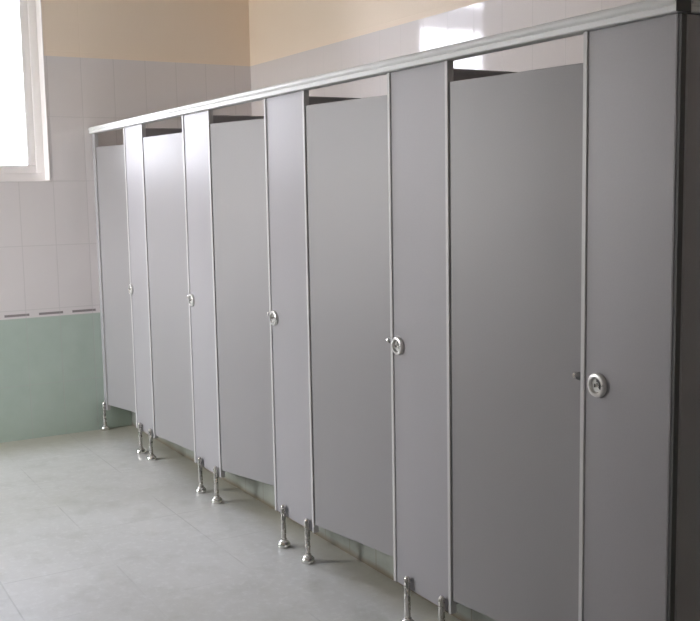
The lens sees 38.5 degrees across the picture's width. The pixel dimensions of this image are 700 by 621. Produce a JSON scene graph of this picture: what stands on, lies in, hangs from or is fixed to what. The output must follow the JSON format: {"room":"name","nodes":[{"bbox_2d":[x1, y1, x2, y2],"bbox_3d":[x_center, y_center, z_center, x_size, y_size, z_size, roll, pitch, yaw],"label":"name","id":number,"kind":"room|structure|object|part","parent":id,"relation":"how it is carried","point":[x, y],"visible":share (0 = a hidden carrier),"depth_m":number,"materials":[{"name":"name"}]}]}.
{"room":"public restroom","nodes":[
{"label":"public restroom","id":0,"kind":"room"},
{"bbox_2d":[0,0,251,442],"bbox_3d":[-2.720,-0.756,5.927,4.621,3.250,0.220,-5,8,-30],"label":"wall","id":1,"kind":"structure","parent":0,"point":[106,61],"depth_m":6.40,"materials":[{"name":"tile"}]},
{"bbox_2d":[0,0,50,181],"bbox_3d":[-2.301,-1.534,6.089,0.822,1.498,0.222,-5,8,-30],"label":"window","id":2,"kind":"structure","parent":1,"relation":"in","point":[37,168],"depth_m":6.29,"materials":[{"name":"white paint"}]},
{"bbox_3d":[-2.317,-1.536,6.116,0.718,1.394,0.030,-5,8,-30],"label":"sash","id":3,"kind":"part","parent":2,"relation":"part of","materials":[{"name":"white paint"}]},
{"bbox_2d":[92,134,110,430],"bbox_3d":[-1.621,-0.169,6.474,0.062,1.917,0.062,-5,8,-30],"label":"wall post","id":4,"kind":"object","parent":1,"relation":"attached to","point":[105,406],"visible":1,"depth_m":6.47,"materials":[{"name":"grey metal"}]},
{"bbox_2d":[96,145,135,412],"bbox_3d":[-1.371,-0.191,6.243,0.060,1.659,0.589,-7,9,-42],"label":"door","id":5,"kind":"structure","parent":4,"relation":"attached to","point":[110,159],"depth_m":6.30,"materials":[{"name":"grey laminate"}]},
{"bbox_2d":[0,425,460,620],"bbox_3d":[-0.546,1.321,2.494,5.061,0.150,8.688,-5,8,-30],"label":"floor","id":6,"kind":"structure","parent":0,"point":[92,529],"depth_m":4.33,"materials":[{"name":"tile"}]},
{"bbox_2d":[123,124,157,460],"bbox_3d":[-1.238,-0.100,5.830,0.067,1.917,0.370,-5,8,-30],"label":"pilaster","id":7,"kind":"object","parent":6,"relation":"on","point":[138,288],"visible":1,"depth_m":5.80,"materials":[{"name":"grey laminate"}]},
{"bbox_3d":[-1.300,-0.126,5.939,0.012,0.065,0.065,-5,8,-30],"label":"lock plate","id":8,"kind":"part","parent":7,"relation":"part of","materials":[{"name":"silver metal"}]},
{"bbox_2d":[143,133,193,450],"bbox_3d":[-0.925,-0.098,5.431,0.060,1.689,0.630,-6,8,-36],"label":"door","id":9,"kind":"structure","parent":7,"relation":"attached to","point":[163,154],"depth_m":5.46,"materials":[{"name":"grey laminate"}]},
{"bbox_2d":[182,110,224,503],"bbox_3d":[-0.756,-0.013,5.013,0.067,1.917,0.392,-5,8,-30],"label":"pilaster","id":10,"kind":"object","parent":6,"relation":"on","point":[196,135],"visible":1,"depth_m":4.98,"materials":[{"name":"grey laminate"}]},
{"bbox_3d":[-0.809,-0.053,5.104,0.012,0.065,0.065,-5,8,-30],"label":"lock plate","id":11,"kind":"part","parent":10,"relation":"part of","materials":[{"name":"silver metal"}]},
{"bbox_2d":[210,119,273,485],"bbox_3d":[-0.409,-0.029,4.642,0.060,1.680,0.617,-8,9,-44],"label":"door","id":12,"kind":"structure","parent":10,"relation":"attached to","point":[237,147],"depth_m":4.69,"materials":[{"name":"grey laminate"}]},
{"bbox_2d":[264,90,318,564],"bbox_3d":[-0.272,0.075,4.191,0.067,1.917,0.406,-5,8,-30],"label":"pilaster","id":13,"kind":"object","parent":6,"relation":"on","point":[289,314],"visible":1,"depth_m":4.16,"materials":[{"name":"grey laminate"}]},
{"bbox_3d":[-0.328,0.032,4.289,0.012,0.065,0.065,-5,8,-30],"label":"lock plate","id":14,"kind":"part","parent":13,"relation":"part of","materials":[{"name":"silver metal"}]},
{"bbox_2d":[306,95,392,555],"bbox_3d":[0.057,0.061,3.791,0.060,1.689,0.617,-6,9,-38],"label":"door","id":15,"kind":"structure","parent":13,"relation":"attached to","point":[347,140],"depth_m":3.81,"materials":[{"name":"grey laminate"}]},
{"bbox_2d":[88,0,690,133],"bbox_3d":[-0.437,-0.930,4.348,0.051,0.047,4.762,-5,8,-30],"label":"rail","id":16,"kind":"object","parent":13,"relation":"on","point":[646,9],"visible":1,"depth_m":3.05,"materials":[{"name":"silver metal"}]},
{"bbox_2d":[386,60,456,620],"bbox_3d":[0.213,0.163,3.370,0.067,1.917,0.392,-5,8,-30],"label":"pilaster","id":17,"kind":"object","parent":6,"relation":"on","point":[418,98],"visible":1,"depth_m":3.33,"materials":[{"name":"grey laminate"}]},
{"bbox_3d":[0.163,0.122,3.458,0.012,0.065,0.065,-5,8,-30],"label":"lock plate","id":18,"kind":"part","parent":17,"relation":"part of","materials":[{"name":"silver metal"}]},
{"bbox_2d":[450,63,582,620],"bbox_3d":[0.530,0.145,2.973,0.060,1.670,0.609,-6,8,-37],"label":"door","id":19,"kind":"structure","parent":17,"relation":"attached to","point":[516,139],"depth_m":2.96,"materials":[{"name":"grey laminate"}]},
{"bbox_2d":[572,13,679,620],"bbox_3d":[0.679,0.248,2.580,0.067,1.917,0.350,-5,8,-30],"label":"pilaster","id":20,"kind":"object","parent":6,"relation":"on","point":[630,70],"visible":1,"depth_m":2.53,"materials":[{"name":"grey laminate"}]},
{"bbox_3d":[0.647,0.196,2.635,0.012,0.065,0.065,-5,8,-30],"label":"lock plate","id":21,"kind":"part","parent":20,"relation":"part of","materials":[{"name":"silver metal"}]},
{"bbox_2d":[667,13,699,620],"bbox_3d":[1.271,0.224,2.696,1.115,1.915,0.058,-5,8,-30],"label":"panel","id":22,"kind":"object","parent":6,"relation":"on","point":[683,592],"visible":1,"depth_m":2.43,"materials":[{"name":"grey laminate"}]},
{"bbox_2d":[685,0,699,14],"bbox_3d":[1.250,-0.755,2.610,1.091,0.043,0.050,-5,8,-30],"label":"rail","id":23,"kind":"object","parent":22,"relation":"on","point":[695,4],"visible":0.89,"depth_m":2.33,"materials":[{"name":"silver metal"}]},
{"bbox_2d":[248,0,643,115],"bbox_3d":[1.510,-0.548,3.507,0.220,3.250,8.688,-5,8,-30],"label":"wall","id":24,"kind":"structure","parent":0,"point":[291,40],"depth_m":5.47,"materials":[{"name":"tile"}]},
{"bbox_2d":[131,411,496,620],"bbox_3d":[0.146,0.874,4.901,0.949,0.150,4.738,-5,8,-30],"label":"trim","id":25,"kind":"structure","parent":24,"relation":"attached to","point":[382,562],"depth_m":4.30,"materials":[{"name":"tile"}]},
{"bbox_2d":[146,128,181,136],"bbox_3d":[-0.655,-0.196,5.969,1.096,1.738,0.021,-5,8,-30],"label":"panel","id":26,"kind":"object","parent":25,"relation":"on","point":[150,132],"visible":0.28,"depth_m":5.63,"materials":[{"name":"grey laminate"}]},
{"bbox_2d":[213,115,263,123],"bbox_3d":[-0.167,-0.107,5.142,1.096,1.738,0.021,-5,8,-30],"label":"panel","id":27,"kind":"object","parent":25,"relation":"on","point":[216,118],"visible":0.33,"depth_m":4.81,"materials":[{"name":"grey laminate"}]},
{"bbox_2d":[309,96,358,104],"bbox_3d":[0.321,-0.019,4.315,1.096,1.738,0.021,-5,8,-30],"label":"panel","id":28,"kind":"object","parent":25,"relation":"on","point":[313,100],"visible":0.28,"depth_m":3.97,"materials":[{"name":"grey laminate"}]},
{"bbox_3d":[0.321,-0.017,4.315,1.096,1.735,0.016,-5,8,-30],"label":"panel","id":29,"kind":"part","parent":28,"relation":"part of","materials":[{"name":"grey laminate"}]},
{"bbox_2d":[453,68,514,603],"bbox_3d":[0.802,0.068,3.500,1.096,1.738,0.021,-5,8,-30],"label":"panel","id":30,"kind":"object","parent":25,"relation":"on","point":[458,74],"visible":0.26,"depth_m":3.16,"materials":[{"name":"grey laminate"}]}
]}

